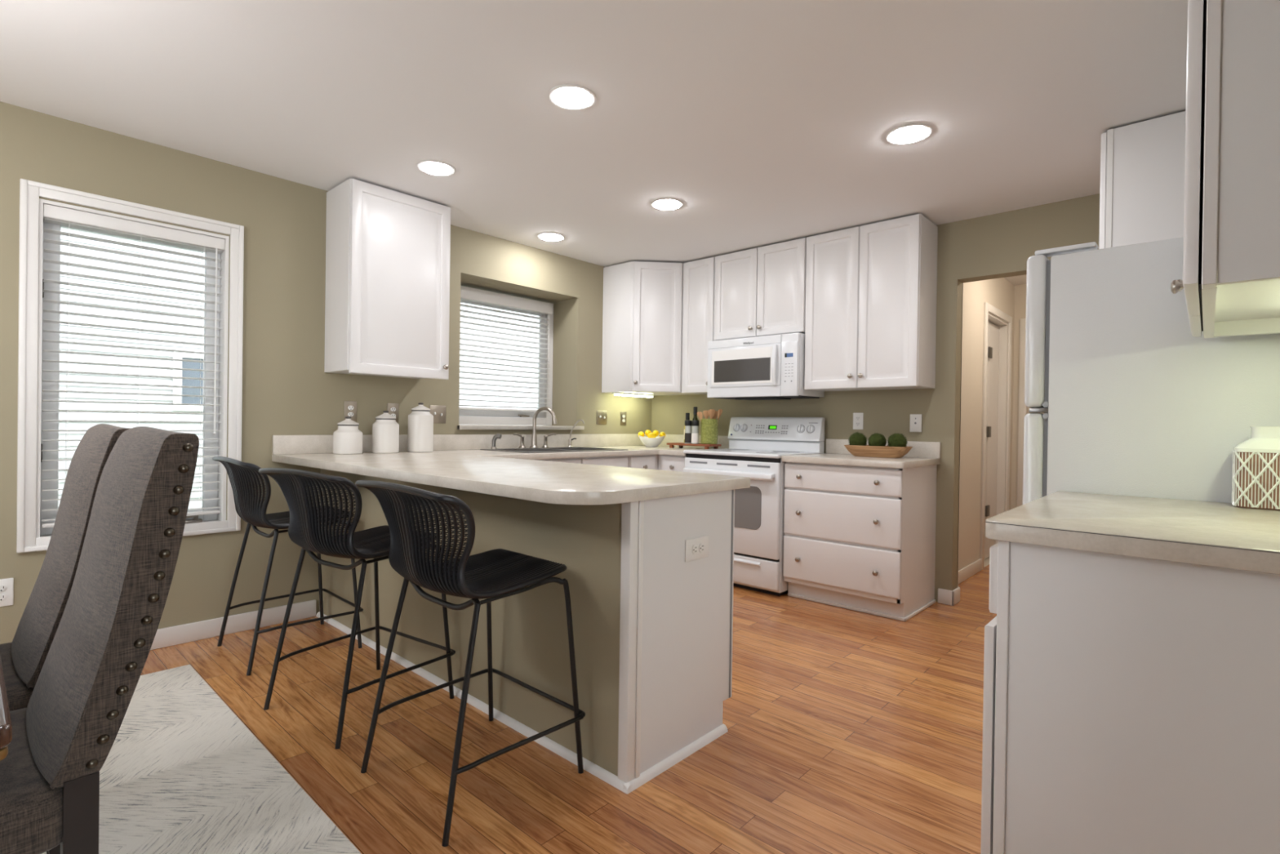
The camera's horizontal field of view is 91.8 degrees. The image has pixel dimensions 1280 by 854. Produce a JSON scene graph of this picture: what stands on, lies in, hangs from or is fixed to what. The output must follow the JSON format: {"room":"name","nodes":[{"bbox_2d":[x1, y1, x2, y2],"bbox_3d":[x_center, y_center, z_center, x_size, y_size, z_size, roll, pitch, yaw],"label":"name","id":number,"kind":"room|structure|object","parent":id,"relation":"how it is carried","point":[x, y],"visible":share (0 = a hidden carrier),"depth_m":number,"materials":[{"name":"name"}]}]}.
{"room":"kitchen","nodes":[
{"label":"kitchen","id":0,"kind":"room"},
{"bbox_2d":[0,101,651,644],"bbox_3d":[-2.368,-0.113,3.188,0.420,2.456,7.140,1,0,42],"label":"wall","id":1,"kind":"structure","parent":0,"point":[286,388],"depth_m":3.29,"materials":[{"name":"beige paint"}]},
{"bbox_2d":[0,577,13,606],"bbox_3d":[-2.653,0.689,2.574,0.009,0.115,0.072,1,0,42],"label":"wall outlet","id":2,"kind":"object","parent":1,"relation":"attached to","point":[6,584],"visible":1,"depth_m":2.59,"materials":[{"name":"white plastic"}]},
{"bbox_2d":[0,585,6,591],"bbox_3d":[-2.651,0.670,2.573,0.004,0.027,0.033,1,0,42],"label":"receptacle","id":3,"kind":"object","parent":2,"relation":"attached to","point":[2,588],"depth_m":2.58,"materials":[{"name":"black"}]},
{"bbox_2d":[0,594,6,600],"bbox_3d":[-2.651,0.709,2.573,0.004,0.027,0.033,1,0,42],"label":"receptacle","id":4,"kind":"object","parent":2,"relation":"attached to","point":[2,597],"depth_m":2.58,"materials":[{"name":"white plastic"}]},
{"bbox_2d":[16,178,244,552],"bbox_3d":[-2.378,-0.254,2.944,0.159,1.569,0.817,1,0,42],"label":"window","id":5,"kind":"structure","parent":1,"relation":"in","point":[31,536],"depth_m":2.75,"materials":[{"name":"white"}]},
{"bbox_2d":[40,204,225,528],"bbox_3d":[-2.368,-0.259,2.931,0.072,1.397,0.668,1,0,42],"label":"window blind","id":6,"kind":"object","parent":5,"relation":"attached to","point":[55,215],"visible":0.83,"depth_m":2.91,"materials":[{"name":"white plastic"}]},
{"bbox_2d":[150,599,315,649],"bbox_3d":[-3.183,1.004,1.997,0.014,0.092,4.035,1,0,42],"label":"baseboard","id":7,"kind":"structure","parent":1,"relation":"attached to","point":[194,631],"depth_m":3.17,"materials":[{"name":"white wood"}]},
{"bbox_2d":[344,400,356,421],"bbox_3d":[-1.686,-0.093,3.614,0.009,0.115,0.072,1,0,42],"label":"wall outlet","id":8,"kind":"object","parent":1,"relation":"attached to","point":[350,407],"visible":0.94,"depth_m":3.61,"materials":[{"name":"silver metal"}]},
{"bbox_2d":[347,412,353,416],"bbox_3d":[-1.685,-0.073,3.613,0.004,0.027,0.033,1,0,42],"label":"receptacle","id":9,"kind":"object","parent":8,"relation":"attached to","point":[349,414],"depth_m":3.61,"materials":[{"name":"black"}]},
{"bbox_2d":[347,405,354,409],"bbox_3d":[-1.684,-0.112,3.613,0.004,0.027,0.033,1,0,42],"label":"receptacle","id":10,"kind":"object","parent":8,"relation":"attached to","point":[349,407],"depth_m":3.61,"materials":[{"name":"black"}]},
{"bbox_2d":[324,177,450,379],"bbox_3d":[-1.447,-0.804,3.598,0.362,1.032,0.587,1,0,42],"label":"upper cabinet","id":11,"kind":"object","parent":1,"relation":"attached to","point":[387,291],"visible":1,"depth_m":3.45,"materials":[{"name":"white wood"}]},
{"bbox_2d":[386,403,398,422],"bbox_3d":[-1.514,-0.088,3.802,0.009,0.115,0.072,1,0,42],"label":"wall outlet","id":12,"kind":"object","parent":1,"relation":"attached to","point":[393,408],"visible":0.68,"depth_m":3.80,"materials":[{"name":"silver metal"}]},
{"bbox_2d":[429,404,445,422],"bbox_3d":[-1.308,-0.082,4.021,0.017,0.115,0.116,1,0,42],"label":"light switch","id":13,"kind":"object","parent":1,"relation":"attached to","point":[438,412],"visible":0.94,"depth_m":4.03,"materials":[{"name":"silver metal"}]},
{"bbox_2d":[272,433,731,454],"bbox_3d":[-0.603,0.110,4.143,0.896,0.102,3.062,1,0,42],"label":"backsplash","id":14,"kind":"structure","parent":1,"relation":"attached to","point":[282,444],"depth_m":4.24,"materials":[{"name":"laminate"}]},
{"bbox_2d":[457,285,584,430],"bbox_3d":[-0.956,-0.500,4.651,0.394,1.035,1.115,1,0,42],"label":"window","id":15,"kind":"structure","parent":1,"relation":"in","point":[471,419],"depth_m":4.89,"materials":[{"name":"white"}]},
{"bbox_2d":[458,285,552,412],"bbox_3d":[-1.046,-0.563,4.709,0.072,0.878,0.919,1,0,42],"label":"window blind","id":16,"kind":"object","parent":15,"relation":"attached to","point":[468,294],"visible":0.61,"depth_m":4.71,"materials":[{"name":"white plastic"}]},
{"bbox_2d":[596,410,607,424],"bbox_3d":[-0.310,-0.079,5.111,0.017,0.115,0.116,1,0,42],"label":"light switch","id":17,"kind":"object","parent":1,"relation":"attached to","point":[602,415],"visible":1,"depth_m":5.11,"materials":[{"name":"silver metal"}]},
{"bbox_2d":[620,411,626,425],"bbox_3d":[-0.139,-0.072,5.303,0.009,0.115,0.072,1,0,42],"label":"wall outlet","id":18,"kind":"object","parent":1,"relation":"attached to","point":[623,414],"visible":1,"depth_m":5.30,"materials":[{"name":"silver metal"}]},
{"bbox_2d":[601,261,698,395],"bbox_3d":[0.121,-0.791,5.132,0.604,1.029,0.636,1,0,42],"label":"upper cabinet","id":19,"kind":"object","parent":1,"relation":"attached to","point":[642,308],"visible":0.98,"depth_m":4.90,"materials":[{"name":"white wood"}]},
{"bbox_2d":[612,392,653,397],"bbox_3d":[-0.051,-0.267,5.203,0.070,0.024,0.440,1,0,42],"label":"light","id":20,"kind":"object","parent":19,"relation":"attached to","point":[614,393],"visible":1,"depth_m":5.16,"materials":[{"name":"white plastic"}]},
{"bbox_2d":[613,394,653,397],"bbox_3d":[-0.051,-0.261,5.203,0.054,0.012,0.424,1,0,42],"label":"diffuser","id":21,"kind":"object","parent":20,"relation":"attached to","point":[629,395],"depth_m":5.20,"materials":[{"name":"white plastic"}]},
{"bbox_2d":[140,564,996,853],"bbox_3d":[0.443,1.130,2.136,5.220,0.060,9.200,1,0,42],"label":"floor","id":22,"kind":"structure","parent":0,"point":[850,731],"depth_m":2.10,"materials":[{"name":"brown wood"}]},
{"bbox_2d":[41,664,361,853],"bbox_3d":[-1.823,1.068,0.961,2.677,0.010,2.406,1,0,42],"label":"area rug","id":23,"kind":"object","parent":22,"relation":"on","point":[181,773],"visible":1,"depth_m":1.84,"materials":[{"name":"fabric"}]},
{"bbox_2d":[0,655,12,760],"bbox_3d":[-1.678,0.690,0.969,1.816,0.748,0.908,1,0,42],"label":"dining table","id":24,"kind":"object","parent":23,"relation":"on","point":[6,726],"visible":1,"depth_m":0.70,"materials":[{"name":"brown wood"}]},
{"bbox_2d":[0,423,131,853],"bbox_3d":[-1.601,0.527,1.417,0.483,1.074,0.656,1,0,42],"label":"dining chair","id":25,"kind":"object","parent":23,"relation":"on","point":[23,659],"visible":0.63,"depth_m":1.45,"materials":[{"name":"grey fabric"}]},
{"bbox_2d":[0,426,199,853],"bbox_3d":[-1.199,0.534,1.049,0.483,1.074,0.656,1,0,42],"label":"dining chair","id":26,"kind":"object","parent":23,"relation":"on","point":[81,696],"visible":1,"depth_m":1.07,"materials":[{"name":"grey fabric"}]},
{"bbox_2d":[212,456,363,675],"bbox_3d":[-1.705,0.602,2.990,0.544,0.931,0.539,1,0,43],"label":"bar stool","id":27,"kind":"object","parent":22,"relation":"on","point":[252,511],"visible":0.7,"depth_m":2.79,"materials":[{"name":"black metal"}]},
{"bbox_2d":[258,467,455,748],"bbox_3d":[-1.091,0.613,2.399,0.544,0.931,0.539,1,0,34],"label":"bar stool","id":28,"kind":"object","parent":22,"relation":"on","point":[374,543],"visible":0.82,"depth_m":2.21,"materials":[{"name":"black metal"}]},
{"bbox_2d":[355,480,585,846],"bbox_3d":[-0.535,0.624,1.939,0.544,0.931,0.539,1,0,42],"label":"bar stool","id":29,"kind":"object","parent":22,"relation":"on","point":[492,575],"visible":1,"depth_m":1.79,"materials":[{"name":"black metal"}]},
{"bbox_2d":[315,468,734,793],"bbox_3d":[-0.715,0.642,2.897,2.428,0.875,0.626,1,0,42],"label":"base cabinet","id":30,"kind":"object","parent":22,"relation":"on","point":[653,628],"visible":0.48,"depth_m":2.11,"materials":[{"name":"white"}]},
{"bbox_2d":[684,535,708,561],"bbox_3d":[0.196,0.414,2.112,0.009,0.074,0.130,1,0,42],"label":"wall outlet","id":31,"kind":"object","parent":30,"relation":"attached to","point":[697,548],"visible":1,"depth_m":2.11,"materials":[{"name":"white plastic"}]},
{"bbox_2d":[691,544,697,554],"bbox_3d":[0.185,0.414,2.096,0.004,0.033,0.027,1,0,42],"label":"receptacle","id":32,"kind":"object","parent":31,"relation":"attached to","point":[694,547],"depth_m":2.09,"materials":[{"name":"white plastic"}]},
{"bbox_2d":[698,542,704,552],"bbox_3d":[0.211,0.414,2.125,0.004,0.033,0.027,1,0,42],"label":"receptacle","id":33,"kind":"object","parent":31,"relation":"attached to","point":[701,545],"depth_m":2.12,"materials":[{"name":"white plastic"}]},
{"bbox_2d":[536,455,628,467],"bbox_3d":[-0.725,0.636,4.204,0.648,0.874,1.286,1,0,42],"label":"base cabinet","id":34,"kind":"object","parent":22,"relation":"on","point":[620,461],"visible":0.02,"depth_m":4.26,"materials":[{"name":"white wood"}]},
{"bbox_2d":[628,454,658,469],"bbox_3d":[0.022,0.643,5.020,0.648,0.874,0.919,1,0,42],"label":"base cabinet","id":35,"kind":"object","parent":22,"relation":"on","point":[643,461],"visible":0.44,"depth_m":4.59,"materials":[{"name":"white wood"}]},
{"bbox_2d":[271,433,750,505],"bbox_3d":[-0.029,0.140,3.617,2.453,0.140,3.063,1,0,42],"label":"countertop","id":36,"kind":"structure","parent":35,"relation":"on","point":[456,461],"depth_m":2.59,"materials":[{"name":"laminate"}]},
{"bbox_2d":[333,416,362,453],"bbox_3d":[-1.637,0.045,3.478,0.150,0.208,0.150,1,0,42],"label":"canister","id":37,"kind":"object","parent":36,"relation":"on","point":[348,438],"visible":1,"depth_m":3.42,"materials":[{"name":"white ceramic"}]},
{"bbox_2d":[372,410,399,453],"bbox_3d":[-1.491,0.028,3.637,0.146,0.246,0.146,1,0,42],"label":"canister","id":38,"kind":"object","parent":36,"relation":"on","point":[385,430],"visible":1,"depth_m":3.58,"materials":[{"name":"white ceramic"}]},
{"bbox_2d":[407,402,433,452],"bbox_3d":[-1.343,0.002,3.797,0.148,0.300,0.148,1,0,42],"label":"canister","id":39,"kind":"object","parent":36,"relation":"on","point":[420,421],"visible":1,"depth_m":3.74,"materials":[{"name":"white ceramic"}]},
{"bbox_2d":[513,406,557,448],"bbox_3d":[-0.752,0.003,4.466,0.317,0.297,0.228,1,0,-12],"label":"faucet","id":40,"kind":"object","parent":36,"relation":"on","point":[534,438],"visible":0.99,"depth_m":4.46,"materials":[{"name":"silver metal"}]},
{"bbox_2d":[480,446,628,453],"bbox_3d":[-0.583,0.244,4.334,0.537,0.180,0.890,1,0,42],"label":"sink","id":41,"kind":"object","parent":36,"relation":"in","point":[565,449],"visible":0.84,"depth_m":4.36,"materials":[{"name":"silver metal"}]},
{"bbox_2d":[490,433,502,448],"bbox_3d":[-0.982,0.097,4.225,0.073,0.104,0.042,1,0,15],"label":"sprayer","id":42,"kind":"object","parent":41,"relation":"on","point":[495,437],"visible":1,"depth_m":4.22,"materials":[{"name":"silver metal"}]},
{"bbox_2d":[497,448,568,451],"bbox_3d":[-0.717,0.244,4.168,0.400,0.178,0.390,1,0,42],"label":"basin","id":43,"kind":"object","parent":41,"relation":"in","point":[512,449],"depth_m":4.35,"materials":[{"name":"silver metal"}]},
{"bbox_2d":[550,447,606,449],"bbox_3d":[-0.431,0.247,4.480,0.400,0.178,0.395,1,0,42],"label":"basin","id":44,"kind":"object","parent":41,"relation":"in","point":[562,448],"depth_m":4.66,"materials":[{"name":"silver metal"}]},
{"bbox_2d":[567,419,584,447],"bbox_3d":[-0.485,0.048,4.734,0.136,0.212,0.039,1,0,9],"label":"tap","id":45,"kind":"object","parent":36,"relation":"on","point":[570,440],"visible":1,"depth_m":4.73,"materials":[{"name":"silver metal"}]},
{"bbox_2d":[638,435,664,447],"bbox_3d":[0.097,0.117,5.173,0.224,0.097,0.224,1,0,42],"label":"fruit bowl","id":46,"kind":"object","parent":36,"relation":"on","point":[647,442],"visible":0.94,"depth_m":5.10,"materials":[{"name":"white ceramic"}]},
{"bbox_2d":[638,431,644,436],"bbox_3d":[0.010,0.065,5.173,0.063,0.054,0.063,1,0,45],"label":"lemon","id":47,"kind":"object","parent":46,"relation":"on","point":[641,433],"visible":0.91,"depth_m":5.15,"materials":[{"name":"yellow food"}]},
{"bbox_2d":[644,430,651,435],"bbox_3d":[0.068,0.051,5.177,0.063,0.054,0.063,1,0,-38],"label":"lemon","id":48,"kind":"object","parent":46,"relation":"in","point":[646,432],"visible":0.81,"depth_m":5.15,"materials":[{"name":"yellow food"}]},
{"bbox_2d":[647,432,656,437],"bbox_3d":[0.098,0.074,5.115,0.063,0.054,0.062,1,0,44],"label":"lemon","id":49,"kind":"object","parent":46,"relation":"in","point":[651,434],"visible":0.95,"depth_m":5.09,"materials":[{"name":"yellow food"}]},
{"bbox_2d":[653,430,658,436],"bbox_3d":[0.132,0.054,5.173,0.062,0.054,0.063,1,0,44],"label":"lemon","id":50,"kind":"object","parent":46,"relation":"in","point":[655,432],"visible":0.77,"depth_m":5.15,"materials":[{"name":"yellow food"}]},
{"bbox_2d":[659,431,666,437],"bbox_3d":[0.188,0.068,5.173,0.062,0.054,0.063,1,0,-43],"label":"lemon","id":51,"kind":"object","parent":46,"relation":"on","point":[662,433],"visible":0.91,"depth_m":5.15,"materials":[{"name":"yellow food"}]},
{"bbox_2d":[666,442,721,448],"bbox_3d":[0.426,0.151,4.933,0.426,0.040,0.160,1,0,42],"label":"tray","id":52,"kind":"object","parent":36,"relation":"on","point":[671,444],"visible":0.84,"depth_m":4.85,"materials":[{"name":"brown wood"}]},
{"bbox_2d":[684,413,689,439],"bbox_3d":[0.381,0.008,4.992,0.055,0.243,0.055,1,0,42],"label":"oil bottle","id":53,"kind":"object","parent":52,"relation":"on","point":[687,415],"visible":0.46,"depth_m":4.98,"materials":[{"name":"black glass"}]},
{"bbox_2d":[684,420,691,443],"bbox_3d":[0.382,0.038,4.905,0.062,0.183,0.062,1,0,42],"label":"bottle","id":54,"kind":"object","parent":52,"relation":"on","point":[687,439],"visible":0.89,"depth_m":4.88,"materials":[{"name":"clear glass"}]},
{"bbox_2d":[691,406,697,431],"bbox_3d":[0.443,-0.016,4.988,0.063,0.292,0.063,1,0,42],"label":"oil bottle","id":55,"kind":"object","parent":52,"relation":"on","point":[695,408],"visible":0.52,"depth_m":4.97,"materials":[{"name":"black glass"}]},
{"bbox_2d":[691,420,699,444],"bbox_3d":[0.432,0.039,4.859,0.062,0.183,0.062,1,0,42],"label":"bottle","id":56,"kind":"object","parent":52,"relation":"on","point":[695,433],"visible":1,"depth_m":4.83,"materials":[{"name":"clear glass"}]},
{"bbox_2d":[700,418,718,444],"bbox_3d":[0.541,0.035,4.835,0.136,0.195,0.136,1,0,42],"label":"utensil crock","id":57,"kind":"object","parent":52,"relation":"on","point":[708,435],"visible":1,"depth_m":4.78,"materials":[{"name":"green ceramic"}]},
{"bbox_2d":[697,411,702,421],"bbox_3d":[0.481,-0.008,4.836,0.078,0.222,0.013,1,0,1],"label":"wooden utensil","id":58,"kind":"object","parent":57,"relation":"in","point":[700,414],"visible":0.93,"depth_m":4.83,"materials":[{"name":"brown wood"}]},
{"bbox_2d":[702,410,708,418],"bbox_3d":[0.516,-0.014,4.856,0.052,0.232,0.013,1,0,4],"label":"wooden utensil","id":59,"kind":"object","parent":57,"relation":"in","point":[705,414],"visible":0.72,"depth_m":4.85,"materials":[{"name":"brown wood"}]},
{"bbox_2d":[707,408,715,418],"bbox_3d":[0.557,-0.017,4.824,0.060,0.240,0.013,1,0,6],"label":"wooden utensil","id":60,"kind":"object","parent":57,"relation":"in","point":[711,412],"visible":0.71,"depth_m":4.82,"materials":[{"name":"brown wood"}]},
{"bbox_2d":[712,410,717,418],"bbox_3d":[0.583,-0.011,4.844,0.058,0.229,0.013,1,0,2],"label":"wooden utensil","id":61,"kind":"object","parent":57,"relation":"in","point":[715,415],"visible":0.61,"depth_m":4.84,"materials":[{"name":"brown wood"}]},
{"bbox_2d":[717,408,722,419],"bbox_3d":[0.601,-0.017,4.826,0.078,0.244,0.013,1,0,1],"label":"wooden utensil","id":62,"kind":"object","parent":57,"relation":"in","point":[720,411],"visible":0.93,"depth_m":4.82,"materials":[{"name":"brown wood"}]},
{"bbox_2d":[658,454,685,471],"bbox_3d":[0.426,0.649,4.834,0.288,0.874,0.648,1,0,42],"label":"base cabinet","id":63,"kind":"object","parent":22,"relation":"on","point":[666,462],"visible":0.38,"depth_m":4.61,"materials":[{"name":"white wood"}]},
{"bbox_2d":[683,417,824,595],"bbox_3d":[0.797,0.509,4.434,0.777,1.170,0.684,1,0,42],"label":"range","id":64,"kind":"object","parent":22,"relation":"on","point":[757,446],"visible":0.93,"depth_m":4.14,"materials":[{"name":"white metal"}]},
{"bbox_2d":[683,448,819,457],"bbox_3d":[0.789,0.184,4.420,0.777,0.024,0.575,1,0,42],"label":"cooktop","id":65,"kind":"object","parent":64,"relation":"in","point":[725,452],"depth_m":4.34,"materials":[{"name":"white metal"}]},
{"bbox_2d":[782,462,937,621],"bbox_3d":[1.394,0.667,3.947,0.752,0.874,0.648,1,0,42],"label":"base cabinet","id":66,"kind":"object","parent":22,"relation":"on","point":[862,539],"visible":0.99,"depth_m":3.71,"materials":[{"name":"white wood"}]},
{"bbox_2d":[781,439,940,468],"bbox_3d":[1.405,0.159,3.945,0.764,0.140,0.643,1,0,42],"label":"countertop","id":67,"kind":"structure","parent":66,"relation":"on","point":[922,453],"depth_m":3.89,"materials":[{"name":"laminate"}]},
{"bbox_2d":[844,444,912,457],"bbox_3d":[1.523,0.156,3.976,0.406,0.072,0.204,1,0,42],"label":"dough bowl","id":68,"kind":"object","parent":67,"relation":"on","point":[886,451],"visible":0.95,"depth_m":3.89,"materials":[{"name":"brown wood"}]},
{"bbox_2d":[848,431,867,445],"bbox_3d":[1.428,0.093,4.063,0.129,0.132,0.127,1,0,42],"label":"moss ball","id":69,"kind":"object","parent":68,"relation":"in","point":[858,439],"visible":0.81,"depth_m":4.02,"materials":[{"name":"green plant"}]},
{"bbox_2d":[867,432,886,446],"bbox_3d":[1.522,0.096,3.977,0.128,0.127,0.128,1,0,-29],"label":"moss ball","id":70,"kind":"object","parent":68,"relation":"in","point":[876,439],"visible":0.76,"depth_m":3.94,"materials":[{"name":"green plant"}]},
{"bbox_2d":[887,432,907,446],"bbox_3d":[1.616,0.099,3.892,0.127,0.127,0.125,1,0,18],"label":"moss ball","id":71,"kind":"object","parent":68,"relation":"in","point":[897,439],"visible":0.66,"depth_m":3.85,"materials":[{"name":"green plant"}]},
{"bbox_2d":[980,540,1279,853],"bbox_3d":[1.236,0.678,1.413,0.684,0.874,0.850,1,0,42],"label":"base cabinet","id":72,"kind":"object","parent":22,"relation":"on","point":[1131,704],"visible":0.77,"depth_m":1.15,"materials":[{"name":"white laminate"}]},
{"bbox_2d":[985,490,1279,574],"bbox_3d":[1.251,0.221,1.396,0.653,0.038,0.880,1,0,42],"label":"countertop","id":73,"kind":"structure","parent":72,"relation":"on","point":[1206,533],"depth_m":1.24,"materials":[{"name":"laminate"}]},
{"bbox_2d":[1231,426,1279,510],"bbox_3d":[1.618,0.102,1.557,0.189,0.206,0.136,1,0,42],"label":"jar","id":74,"kind":"object","parent":73,"relation":"on","point":[1255,467],"visible":1,"depth_m":1.55,"materials":[{"name":"white ceramic"}]},
{"bbox_2d":[1022,236,1279,504],"bbox_3d":[1.746,0.277,2.050,0.745,1.684,0.738,1,0,42],"label":"refrigerator","id":75,"kind":"object","parent":22,"relation":"on","point":[1133,403],"visible":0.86,"depth_m":1.83,"materials":[{"name":"white metal"}]},
{"bbox_2d":[0,0,1187,285],"bbox_3d":[0.409,-1.357,2.255,5.900,0.120,9.500,1,0,42],"label":"ceiling","id":76,"kind":"structure","parent":0,"point":[770,122],"depth_m":2.45,"materials":[{"name":"white paint"}]},
{"bbox_2d":[416,160,455,176],"bbox_3d":[-1.040,-1.313,3.165,0.190,0.017,0.190,1,0,42],"label":"recessed light","id":77,"kind":"object","parent":76,"relation":"in","point":[432,167],"visible":1,"depth_m":3.14,"materials":[{"name":"white glass"}]},
{"bbox_2d":[537,232,564,241],"bbox_3d":[-0.618,-1.313,4.307,0.190,0.017,0.190,1,0,42],"label":"recessed light","id":78,"kind":"object","parent":76,"relation":"in","point":[553,237],"visible":1,"depth_m":4.27,"materials":[{"name":"white glass"}]},
{"bbox_2d":[547,84,595,110],"bbox_3d":[-0.269,-1.299,2.459,0.190,0.017,0.190,1,0,42],"label":"recessed light","id":79,"kind":"object","parent":76,"relation":"in","point":[567,96],"visible":1,"depth_m":2.44,"materials":[{"name":"white glass"}]},
{"bbox_2d":[650,198,683,210],"bbox_3d":[0.159,-1.299,3.636,0.190,0.017,0.190,1,0,42],"label":"recessed light","id":80,"kind":"object","parent":76,"relation":"in","point":[665,204],"visible":1,"depth_m":3.61,"materials":[{"name":"white glass"}]},
{"bbox_2d":[885,123,933,144],"bbox_3d":[1.182,-1.280,2.726,0.190,0.017,0.190,1,0,42],"label":"recessed light","id":81,"kind":"object","parent":76,"relation":"in","point":[910,133],"visible":1,"depth_m":2.70,"materials":[{"name":"white glass"}]},
{"bbox_2d":[651,193,1099,602],"bbox_3d":[1.612,-0.062,4.276,4.260,2.456,0.120,1,0,42],"label":"wall","id":82,"kind":"structure","parent":0,"point":[999,245],"depth_m":3.91,"materials":[{"name":"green paint"}]},
{"bbox_2d":[681,257,715,394],"bbox_3d":[0.547,-0.782,4.928,0.304,1.033,0.362,1,0,42],"label":"upper cabinet","id":83,"kind":"object","parent":82,"relation":"attached to","point":[699,276],"visible":0.57,"depth_m":4.82,"materials":[{"name":"white wood"}]},
{"bbox_2d":[714,237,806,340],"bbox_3d":[0.940,-0.972,4.569,0.752,0.638,0.362,1,0,42],"label":"upper cabinet","id":84,"kind":"object","parent":82,"relation":"attached to","point":[759,291],"visible":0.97,"depth_m":4.43,"materials":[{"name":"white wood"}]},
{"bbox_2d":[706,332,824,399],"bbox_3d":[0.901,-0.421,4.545,0.754,0.438,0.443,1,0,42],"label":"microwave oven","id":85,"kind":"object","parent":84,"relation":"attached to","point":[765,367],"visible":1,"depth_m":4.38,"materials":[{"name":"white"}]},
{"bbox_2d":[853,413,863,429],"bbox_3d":[1.506,-0.041,4.284,0.072,0.115,0.009,1,0,42],"label":"wall outlet","id":86,"kind":"object","parent":82,"relation":"attached to","point":[858,418],"visible":1,"depth_m":4.28,"materials":[{"name":"white plastic"}]},
{"bbox_2d":[804,213,937,391],"bbox_3d":[1.491,-0.764,4.063,0.742,1.033,0.362,1,0,42],"label":"upper cabinet","id":87,"kind":"object","parent":82,"relation":"attached to","point":[870,322],"visible":1,"depth_m":3.91,"materials":[{"name":"white wood"}]},
{"bbox_2d":[826,439,940,457],"bbox_3d":[1.615,0.141,4.175,0.764,0.102,0.020,1,0,42],"label":"backsplash","id":88,"kind":"structure","parent":82,"relation":"attached to","point":[919,449],"depth_m":4.02,"materials":[{"name":"laminate"}]},
{"bbox_2d":[909,413,922,431],"bbox_3d":[1.788,-0.025,4.019,0.072,0.115,0.018,1,0,42],"label":"wall jack","id":89,"kind":"object","parent":82,"relation":"attached to","point":[916,420],"visible":1,"depth_m":4.01,"materials":[{"name":"white plastic"}]},
{"bbox_2d":[937,586,959,605],"bbox_3d":[1.963,1.067,3.938,0.094,0.092,0.140,1,0,42],"label":"baseboard","id":90,"kind":"structure","parent":82,"relation":"attached to","point":[947,597],"depth_m":3.89,"materials":[{"name":"white wood"}]},
{"bbox_2d":[957,277,1014,586],"bbox_3d":[2.659,-0.050,4.801,0.235,2.456,2.090,1,0,42],"label":"wall","id":91,"kind":"structure","parent":0,"point":[999,293],"depth_m":4.66,"materials":[{"name":"beige paint"}]},
{"bbox_2d":[958,558,982,583],"bbox_3d":[2.638,1.072,4.816,0.014,0.092,2.045,1,0,42],"label":"baseboard","id":92,"kind":"structure","parent":91,"relation":"attached to","point":[973,568],"depth_m":4.59,"materials":[{"name":"white wood"}]},
{"bbox_2d":[979,302,1012,570],"bbox_3d":[2.928,0.075,5.184,0.118,2.090,0.860,1,0,42],"label":"door","id":93,"kind":"structure","parent":91,"relation":"in","point":[997,360],"depth_m":5.36,"materials":[{"name":"white wood"}]},
{"bbox_2d":[983,556,989,567],"bbox_3d":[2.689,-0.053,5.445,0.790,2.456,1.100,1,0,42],"label":"baseboard","id":94,"kind":"structure","parent":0,"point":[986,560],"depth_m":5.14,"materials":[{"name":"beige paint"}]},
{"bbox_2d":[1010,284,1027,509],"bbox_3d":[3.832,-0.035,5.212,1.410,2.456,0.100,1,0,42],"label":"wall","id":95,"kind":"structure","parent":0,"point":[1020,301],"depth_m":5.57,"materials":[{"name":"beige paint"}]},
{"bbox_2d":[1017,318,1044,506],"bbox_3d":[3.703,0.086,5.245,0.880,2.090,0.024,1,0,42],"label":"door","id":96,"kind":"structure","parent":95,"relation":"in","point":[1022,407],"depth_m":5.52,"materials":[{"name":"white wood"}]},
{"bbox_3d":[2.466,-0.035,1.344,1.200,2.456,3.050,1,0,42],"label":"wall","id":97,"kind":"structure","parent":0,"visible":0},
{"bbox_2d":[1098,111,1186,248],"bbox_3d":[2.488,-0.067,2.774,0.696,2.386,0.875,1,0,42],"label":"upper cabinet","id":98,"kind":"object","parent":97,"relation":"attached to","point":[1142,188],"visible":0.09,"depth_m":2.56,"materials":[{"name":"white wood"}]},
{"bbox_2d":[1170,0,1279,337],"bbox_3d":[1.345,-0.754,1.272,0.374,1.030,0.819,1,0,42],"label":"upper cabinet","id":99,"kind":"object","parent":97,"relation":"attached to","point":[1230,283],"visible":1,"depth_m":1.05,"materials":[{"name":"white laminate"}]},
{"label":"outside","id":100,"kind":"structure","parent":0,"visible":0},
{"bbox_3d":[-4.787,1.657,10.785,13.800,0.150,14.900,1,0,42],"label":"ground","id":101,"kind":"structure","parent":100,"visible":0},
{"bbox_2d":[57,226,538,508],"bbox_3d":[-5.592,-1.045,5.375,0.245,5.285,20.000,1,0,42],"label":"neighbor house","id":102,"kind":"structure","parent":101,"relation":"on","point":[74,308],"depth_m":6.09,"materials":[{"name":"grey"}]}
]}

